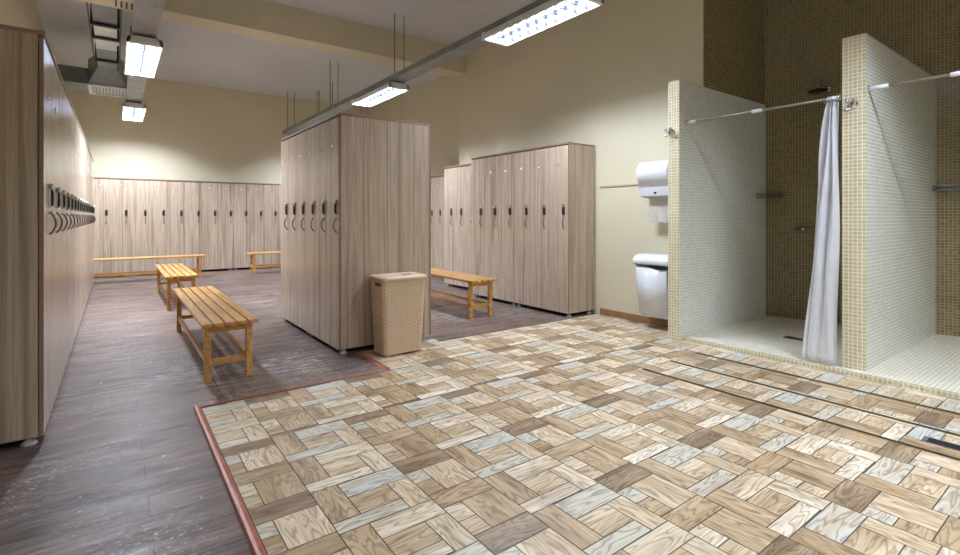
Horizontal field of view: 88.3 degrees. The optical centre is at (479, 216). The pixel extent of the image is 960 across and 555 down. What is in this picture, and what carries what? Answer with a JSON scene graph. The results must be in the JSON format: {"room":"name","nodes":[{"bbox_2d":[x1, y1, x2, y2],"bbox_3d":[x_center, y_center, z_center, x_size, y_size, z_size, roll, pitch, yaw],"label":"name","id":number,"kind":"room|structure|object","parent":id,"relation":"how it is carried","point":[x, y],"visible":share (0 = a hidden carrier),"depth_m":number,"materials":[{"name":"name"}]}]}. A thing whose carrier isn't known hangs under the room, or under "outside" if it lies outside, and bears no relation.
{"room":"locker room","nodes":[
{"label":"locker room","id":0,"kind":"room"},
{"bbox_2d":[0,0,57,63],"bbox_3d":[-3.531,-0.875,3.235,0.100,4.050,15.400,0,0,-36],"label":"wall","id":1,"kind":"structure","parent":0,"point":[18,13],"depth_m":5.72,"materials":[{"name":"beige paint"}]},
{"bbox_2d":[57,2,126,97],"bbox_3d":[-5.276,-2.232,6.583,0.990,0.395,3.960,0,0,-36],"label":"ventilation duct","id":2,"kind":"object","parent":1,"relation":"attached to","point":[104,75],"visible":0.94,"depth_m":7.26,"materials":[{"name":"metal"}]},
{"bbox_2d":[88,56,126,97],"bbox_3d":[-5.880,-2.232,7.815,0.500,0.395,1.260,0,0,-36],"label":"hood","id":3,"kind":"object","parent":2,"relation":"attached to","point":[102,80],"depth_m":7.65,"materials":[{"name":"grey metal"}]},
{"bbox_2d":[66,75,366,183],"bbox_3d":[-5.563,-0.875,11.368,6.490,4.050,0.100,0,0,-36],"label":"wall","id":4,"kind":"structure","parent":0,"point":[190,132],"depth_m":10.79,"materials":[{"name":"beige paint"}]},
{"bbox_2d":[34,0,536,107],"bbox_3d":[-0.365,-2.950,5.572,7.970,0.100,15.600,0,0,-36],"label":"ceiling","id":5,"kind":"structure","parent":0,"point":[191,54],"depth_m":8.36,"materials":[{"name":"white paint"}]},
{"bbox_2d":[78,0,133,10],"bbox_3d":[-3.740,-2.544,4.949,0.500,0.712,0.485,0,0,-36],"label":"vent box","id":6,"kind":"object","parent":5,"relation":"hanging from","point":[128,5],"visible":0.83,"depth_m":5.07,"materials":[{"name":"beige metal"}]},
{"bbox_2d":[115,0,132,9],"bbox_3d":[-3.678,-2.189,5.109,0.150,0.002,0.190,0,0,-36],"label":"slot vent","id":7,"kind":"object","parent":6,"relation":"attached to","point":[121,4],"depth_m":5.11,"materials":[{"name":"beige metal"}]},
{"bbox_2d":[125,0,164,102],"bbox_3d":[-2.438,-2.424,3.732,0.220,0.951,14.900,0,0,-36],"label":"track","id":8,"kind":"object","parent":5,"relation":"hanging from","point":[147,14],"visible":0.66,"depth_m":5.06,"materials":[{"name":"metal"}]},
{"bbox_2d":[122,102,146,121],"bbox_3d":[-6.271,-1.900,8.950,0.330,0.100,1.450,0,0,-36],"label":"ceiling light","id":9,"kind":"object","parent":8,"relation":"attached to","point":[131,111],"visible":1,"depth_m":8.76,"materials":[{"name":"metal"}]},
{"bbox_2d":[124,34,162,78],"bbox_3d":[-4.037,-1.900,5.907,0.330,0.100,1.500,0,0,-36],"label":"ceiling light","id":10,"kind":"object","parent":8,"relation":"attached to","point":[142,54],"visible":1,"depth_m":5.73,"materials":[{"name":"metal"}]},
{"bbox_2d":[68,0,465,78],"bbox_3d":[-2.439,-2.690,7.136,6.290,0.420,0.340,0,0,-36],"label":"ceiling beam","id":11,"kind":"structure","parent":5,"relation":"attached to","point":[260,19],"depth_m":6.95,"materials":[{"name":"beige paint"}]},
{"bbox_2d":[319,82,332,111],"bbox_3d":[-3.456,-2.375,10.997,0.330,1.050,1.400,0,0,-36],"label":"cable","id":12,"kind":"object","parent":5,"relation":"hanging from","point":[330,82],"visible":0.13,"depth_m":10.66,"materials":[{"name":"metal"}]},
{"bbox_2d":[282,0,549,134],"bbox_3d":[-0.067,-2.424,5.606,0.220,0.951,15.100,0,0,-36],"label":"track","id":13,"kind":"object","parent":5,"relation":"hanging from","point":[473,41],"visible":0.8,"depth_m":6.45,"materials":[{"name":"metal"}]},
{"bbox_2d":[351,81,408,106],"bbox_3d":[-1.581,-1.900,7.682,0.330,0.100,1.400,0,0,-36],"label":"ceiling light","id":14,"kind":"object","parent":13,"relation":"attached to","point":[391,89],"visible":1,"depth_m":7.54,"materials":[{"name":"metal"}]},
{"bbox_2d":[481,0,603,46],"bbox_3d":[0.546,-1.900,4.741,0.330,0.100,1.340,0,0,-36],"label":"ceiling light","id":15,"kind":"object","parent":13,"relation":"attached to","point":[551,13],"visible":1,"depth_m":4.71,"materials":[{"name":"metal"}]},
{"bbox_2d":[0,267,596,554],"bbox_3d":[-0.961,1.150,5.132,6.290,0.001,15.400,0,0,-36],"label":"floor","id":16,"kind":"structure","parent":0,"point":[123,463],"depth_m":2.92,"materials":[{"name":"grey wood"}]},
{"bbox_2d":[0,24,67,446],"bbox_3d":[-2.734,0.105,2.855,0.492,2.090,1.202,0,0,-36],"label":"locker","id":17,"kind":"object","parent":16,"relation":"on","point":[32,192],"visible":1,"depth_m":2.47,"materials":[{"name":"laminate"}]},
{"bbox_2d":[63,84,78,371],"bbox_3d":[-3.448,0.105,3.823,0.492,2.090,1.202,0,0,-36],"label":"locker","id":18,"kind":"object","parent":16,"relation":"on","point":[69,112],"visible":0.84,"depth_m":3.92,"materials":[{"name":"laminate"}]},
{"bbox_2d":[75,113,84,337],"bbox_3d":[-4.163,0.105,4.791,0.492,2.090,1.202,0,0,-36],"label":"locker","id":19,"kind":"object","parent":16,"relation":"on","point":[78,131],"visible":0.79,"depth_m":4.88,"materials":[{"name":"laminate"}]},
{"bbox_2d":[82,131,89,316],"bbox_3d":[-4.877,0.105,5.759,0.492,2.090,1.202,0,0,-36],"label":"locker","id":20,"kind":"object","parent":16,"relation":"on","point":[84,143],"visible":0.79,"depth_m":5.84,"materials":[{"name":"laminate"}]},
{"bbox_2d":[87,144,92,300],"bbox_3d":[-5.592,0.105,6.727,0.492,2.090,1.202,0,0,-36],"label":"locker","id":21,"kind":"object","parent":16,"relation":"on","point":[88,150],"visible":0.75,"depth_m":6.73,"materials":[{"name":"laminate"}]},
{"bbox_2d":[91,155,95,288],"bbox_3d":[-6.306,0.105,7.695,0.492,2.090,1.202,0,0,-36],"label":"locker","id":22,"kind":"object","parent":16,"relation":"on","point":[92,160],"visible":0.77,"depth_m":7.92,"materials":[{"name":"laminate"}]},
{"bbox_2d":[94,177,129,277],"bbox_3d":[-7.283,0.200,9.482,0.914,1.900,0.492,0,0,-36],"label":"locker","id":23,"kind":"object","parent":16,"relation":"on","point":[111,195],"visible":0.54,"depth_m":9.41,"materials":[{"name":"laminate"}]},
{"bbox_2d":[94,254,205,277],"bbox_3d":[-6.128,0.940,8.975,2.000,0.420,0.355,0,0,-36],"label":"slatted bench","id":24,"kind":"object","parent":16,"relation":"on","point":[198,269],"visible":0.52,"depth_m":8.91,"materials":[{"name":"brown wood"}]},
{"bbox_2d":[130,178,183,275],"bbox_3d":[-6.546,0.200,10.026,0.914,1.900,0.492,0,0,-36],"label":"locker","id":25,"kind":"object","parent":16,"relation":"on","point":[156,205],"visible":0.74,"depth_m":9.82,"materials":[{"name":"laminate"}]},
{"bbox_2d":[155,263,197,309],"bbox_3d":[-4.274,0.940,6.919,0.355,0.420,1.950,0,0,-36],"label":"slatted bench","id":26,"kind":"object","parent":16,"relation":"on","point":[179,273],"visible":0.86,"depth_m":6.50,"materials":[{"name":"brown wood"}]},
{"bbox_2d":[184,180,233,271],"bbox_3d":[-5.810,0.200,10.569,0.914,1.900,0.492,0,0,-36],"label":"locker","id":27,"kind":"object","parent":16,"relation":"on","point":[208,205],"visible":0.88,"depth_m":10.38,"materials":[{"name":"laminate"}]},
{"bbox_2d":[173,286,257,382],"bbox_3d":[-2.362,0.940,4.297,0.355,0.420,2.120,0,0,-36],"label":"slatted bench","id":28,"kind":"object","parent":16,"relation":"on","point":[213,310],"visible":1,"depth_m":3.74,"materials":[{"name":"brown wood"}]},
{"bbox_2d":[193,405,266,554],"bbox_3d":[0.194,1.143,0.404,0.036,0.014,6.420,0,0,-36],"label":"trim","id":29,"kind":"structure","parent":16,"relation":"on","point":[252,537],"depth_m":2.06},
{"bbox_2d":[231,182,277,269],"bbox_3d":[-5.074,0.200,11.113,0.914,1.900,0.492,0,0,-36],"label":"locker","id":30,"kind":"object","parent":16,"relation":"on","point":[255,204],"visible":0.91,"depth_m":10.93,"materials":[{"name":"laminate"}]},
{"bbox_2d":[246,251,280,273],"bbox_3d":[-3.907,0.940,10.614,2.000,0.420,0.355,0,0,-36],"label":"slatted bench","id":31,"kind":"object","parent":16,"relation":"on","point":[253,266],"visible":0.48,"depth_m":10.16,"materials":[{"name":"brown wood"}]},
{"bbox_2d":[278,184,280,267],"bbox_3d":[-4.337,0.200,11.657,0.914,1.900,0.492,0,0,-36],"label":"locker","id":32,"kind":"object","parent":16,"relation":"on","point":[279,185],"visible":0.02,"depth_m":11.23,"materials":[{"name":"laminate"}]},
{"bbox_2d":[280,128,309,333],"bbox_3d":[-1.797,0.141,5.290,0.474,2.018,0.885,0,0,-36],"label":"locker","id":33,"kind":"object","parent":16,"relation":"on","point":[293,145],"visible":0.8,"depth_m":5.10,"materials":[{"name":"laminate"}]},
{"bbox_2d":[200,368,389,406],"bbox_3d":[-1.197,1.147,3.361,1.265,0.006,0.022,0,0,-36],"label":"trim","id":34,"kind":"structure","parent":16,"relation":"on","point":[388,368],"depth_m":3.31,"materials":[{"name":"red wood"}]},
{"bbox_2d":[305,112,386,353],"bbox_3d":[-1.271,0.141,4.577,0.474,2.018,0.885,0,0,-36],"label":"locker","id":35,"kind":"object","parent":16,"relation":"on","point":[346,154],"visible":0.92,"depth_m":4.26,"materials":[{"name":"laminate"}]},
{"bbox_2d":[387,119,430,340],"bbox_3d":[-0.887,0.141,4.861,0.474,2.018,0.885,0,0,-36],"label":"locker","id":36,"kind":"object","parent":16,"relation":"on","point":[408,143],"visible":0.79,"depth_m":4.49,"materials":[{"name":"laminate"}]},
{"bbox_2d":[431,175,443,269],"bbox_3d":[-0.629,0.180,9.532,0.472,1.940,0.915,0,0,-36],"label":"locker","id":37,"kind":"object","parent":16,"relation":"on","point":[437,182],"visible":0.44,"depth_m":9.43,"materials":[{"name":"laminate"}]},
{"bbox_2d":[444,163,470,288],"bbox_3d":[-0.098,0.158,7.952,0.452,1.985,1.168,0,0,-36],"label":"locker","id":38,"kind":"object","parent":16,"relation":"on","point":[457,179],"visible":0.52,"depth_m":7.99,"materials":[{"name":"laminate"}]},
{"bbox_2d":[431,268,497,318],"bbox_3d":[-0.531,0.930,6.394,0.370,0.440,2.000,0,0,-36],"label":"slatted bench","id":39,"kind":"object","parent":16,"relation":"on","point":[473,280],"visible":0.53,"depth_m":5.74,"materials":[{"name":"brown wood"}]},
{"bbox_2d":[471,151,517,304],"bbox_3d":[0.324,0.147,6.907,0.488,2.005,0.954,0,0,-36],"label":"locker","id":40,"kind":"object","parent":16,"relation":"on","point":[492,176],"visible":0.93,"depth_m":6.74,"materials":[{"name":"laminate"}]},
{"bbox_2d":[514,142,594,316],"bbox_3d":[0.892,0.147,6.137,0.488,2.005,0.954,0,0,-36],"label":"locker","id":41,"kind":"object","parent":16,"relation":"on","point":[554,184],"visible":1,"depth_m":5.85,"materials":[{"name":"laminate"}]},
{"bbox_2d":[367,0,703,320],"bbox_3d":[-0.018,-0.875,9.302,1.780,4.050,9.810,0,0,-36],"label":"wall","id":42,"kind":"structure","parent":0,"point":[600,76],"depth_m":5.86,"materials":[{"name":"beige paint"}]},
{"bbox_2d":[600,183,637,187],"bbox_3d":[1.764,-0.360,5.379,0.012,0.024,1.160,0,0,-36],"label":"chair rail","id":43,"kind":"object","parent":42,"relation":"attached to","point":[631,184],"visible":0.45,"depth_m":5.62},
{"bbox_2d":[600,308,667,327],"bbox_3d":[1.764,1.113,5.378,0.014,0.075,1.160,0,0,-36],"label":"baseboard","id":44,"kind":"structure","parent":42,"relation":"attached to","point":[638,318],"depth_m":5.44,"materials":[{"name":"brown wood"}]},
{"bbox_2d":[632,253,667,318],"bbox_3d":[1.820,0.703,5.078,0.280,0.635,0.412,0,0,-36],"label":"waste bin","id":45,"kind":"object","parent":42,"relation":"attached to","point":[651,269],"visible":0.66,"depth_m":5.01,"materials":[{"name":"white plastic"}]},
{"bbox_2d":[636,160,667,222],"bbox_3d":[1.831,-0.255,5.092,0.246,0.643,0.360,0,0,-36],"label":"paper towel dispenser","id":46,"kind":"object","parent":42,"relation":"attached to","point":[652,177],"visible":0.79,"depth_m":5.07,"materials":[{"name":"white plastic"}]},
{"bbox_2d":[201,314,959,554],"bbox_3d":[2.571,1.133,2.532,6.344,0.037,7.020,0,0,-36],"label":"floor","id":47,"kind":"structure","parent":0,"point":[551,438],"depth_m":2.43,"materials":[{"name":"tile"}]},
{"bbox_2d":[355,351,389,368],"bbox_3d":[-0.869,1.144,3.964,0.050,0.012,0.570,0,0,-36],"label":"trim","id":48,"kind":"structure","parent":47,"relation":"on","point":[359,353],"depth_m":3.93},
{"bbox_2d":[369,272,426,356],"bbox_3d":[-0.703,0.818,4.236,0.448,0.664,0.302,0,0,-36],"label":"laundry hamper","id":49,"kind":"object","parent":47,"relation":"on","point":[397,299],"visible":1,"depth_m":4.12,"materials":[{"name":"plastic"}]},
{"bbox_2d":[438,319,565,341],"bbox_3d":[0.307,1.148,5.074,1.720,0.004,0.014,0,0,-36],"label":"floor strip","id":50,"kind":"object","parent":47,"relation":"on","point":[562,319],"visible":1,"depth_m":5.00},
{"bbox_2d":[783,336,802,340],"bbox_3d":[2.893,1.112,4.534,0.100,0.006,0.180,0,0,-36],"label":"shower drain","id":51,"kind":"object","parent":47,"relation":"on","point":[788,337],"visible":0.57,"depth_m":4.53,"materials":[{"name":"metal"}]},
{"bbox_2d":[642,368,959,460],"bbox_3d":[2.123,1.149,2.533,0.033,0.004,3.004,0,0,-36],"label":"channel","id":52,"kind":"object","parent":47,"relation":"on","point":[700,385],"visible":1,"depth_m":2.80,"materials":[{"name":"black metal"}]},
{"bbox_2d":[670,360,959,436],"bbox_3d":[2.411,1.149,2.745,0.033,0.004,3.004,0,0,-36],"label":"channel","id":53,"kind":"object","parent":47,"relation":"on","point":[831,402],"visible":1,"depth_m":3.06,"materials":[{"name":"black metal"}]},
{"bbox_2d":[682,336,959,398],"bbox_3d":[2.770,1.131,3.467,0.015,0.037,2.891,0,0,-38],"label":"shower curb","id":54,"kind":"object","parent":47,"relation":"on","point":[904,384],"visible":1,"depth_m":3.66,"materials":[{"name":"beige tile"}]},
{"bbox_2d":[696,352,959,414],"bbox_3d":[2.719,1.149,2.973,0.033,0.004,3.004,0,0,-36],"label":"channel","id":55,"kind":"object","parent":47,"relation":"on","point":[933,408],"visible":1,"depth_m":3.35,"materials":[{"name":"black metal"}]},
{"bbox_2d":[921,436,959,451],"bbox_3d":[2.463,1.148,2.346,0.090,0.004,0.550,0,0,-36],"label":"drain grate","id":56,"kind":"object","parent":47,"relation":"on","point":[956,447],"visible":1,"depth_m":2.50,"materials":[{"name":"metal"}]},
{"bbox_2d":[927,438,959,449],"bbox_3d":[2.461,1.147,2.345,0.060,0.002,0.510,0,0,-36],"label":"grille","id":57,"kind":"object","parent":56,"relation":"attached to","point":[934,441],"depth_m":2.50,"materials":[{"name":"black metal"}]},
{"bbox_2d":[668,0,764,340],"bbox_3d":[2.526,-0.875,5.149,1.780,4.050,0.114,0,0,-36],"label":"wall","id":58,"kind":"structure","parent":0,"point":[685,99],"depth_m":4.76,"materials":[{"name":"beige tile"}]},
{"bbox_2d":[664,127,674,136],"bbox_3d":[1.766,-0.790,4.620,0.071,0.084,0.085,0,0,-36],"label":"robe hook","id":59,"kind":"object","parent":58,"relation":"attached to","point":[671,131],"visible":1,"depth_m":4.62,"materials":[{"name":"silver metal"}]},
{"bbox_2d":[685,94,840,124],"bbox_3d":[2.296,-0.885,4.147,0.044,0.044,1.226,0,0,-36],"label":"curtain rod","id":60,"kind":"object","parent":58,"relation":"attached to","point":[838,97],"visible":1,"depth_m":4.08,"materials":[{"name":"metal"}]},
{"bbox_2d":[801,96,839,365],"bbox_3d":[2.582,0.103,3.757,0.082,2.004,0.246,0,0,-36],"label":"shower curtain","id":61,"kind":"object","parent":60,"relation":"hanging from","point":[820,331],"visible":1,"depth_m":3.72,"materials":[{"name":"fabric"}]},
{"bbox_2d":[704,87,765,330],"bbox_3d":[2.715,-0.060,5.221,1.330,2.420,0.005,0,0,-36],"label":"partition","id":62,"kind":"object","parent":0,"point":[734,146],"visible":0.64,"depth_m":5.16,"materials":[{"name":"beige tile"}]},
{"bbox_2d":[756,194,782,197],"bbox_3d":[3.197,-0.233,5.457,0.268,0.047,0.178,0,0,-36],"label":"soap shelf","id":63,"kind":"object","parent":62,"relation":"attached to","point":[756,194],"visible":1,"depth_m":5.42,"materials":[{"name":"metal"}]},
{"bbox_2d":[765,0,959,335],"bbox_3d":[4.518,-0.875,4.768,3.054,4.050,0.290,0,0,39],"label":"wall","id":64,"kind":"structure","parent":0,"point":[803,38],"depth_m":5.29,"materials":[{"name":"tile"}]},
{"bbox_2d":[795,227,814,230],"bbox_3d":[3.586,0.130,5.266,0.086,0.041,0.385,0,0,-36],"label":"shower mixer","id":65,"kind":"object","parent":64,"relation":"attached to","point":[801,228],"visible":0.49,"depth_m":5.33,"materials":[{"name":"metal"}]},
{"bbox_2d":[807,83,830,93],"bbox_3d":[3.539,-1.338,5.143,0.329,0.102,0.180,0,0,-36],"label":"shower","id":66,"kind":"object","parent":64,"relation":"attached to","point":[817,90],"visible":1,"depth_m":5.10,"materials":[{"name":"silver metal"}]},
{"bbox_2d":[932,185,959,190],"bbox_3d":[4.370,-0.273,4.573,0.141,0.047,0.261,0,0,-41],"label":"soap shelf","id":67,"kind":"object","parent":64,"relation":"attached to","point":[943,186],"visible":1,"depth_m":4.58,"materials":[{"name":"metal"}]},
{"bbox_2d":[842,33,935,371],"bbox_3d":[3.540,-0.087,4.213,2.000,2.475,0.145,0,0,-36],"label":"wall partition","id":68,"kind":"structure","parent":0,"point":[889,139],"depth_m":3.81,"materials":[{"name":"beige tile"}]},
{"bbox_2d":[844,98,858,109],"bbox_3d":[2.704,-0.820,3.602,0.071,0.084,0.085,0,0,-36],"label":"robe hook","id":69,"kind":"object","parent":68,"relation":"attached to","point":[853,103],"visible":1,"depth_m":3.60,"materials":[{"name":"silver metal"}]},
{"bbox_2d":[867,71,959,91],"bbox_3d":[3.227,-0.930,3.037,0.044,0.044,1.375,0,0,-36],"label":"curtain rod","id":70,"kind":"object","parent":68,"relation":"attached to","point":[957,73],"visible":1,"depth_m":3.39,"materials":[{"name":"metal"}]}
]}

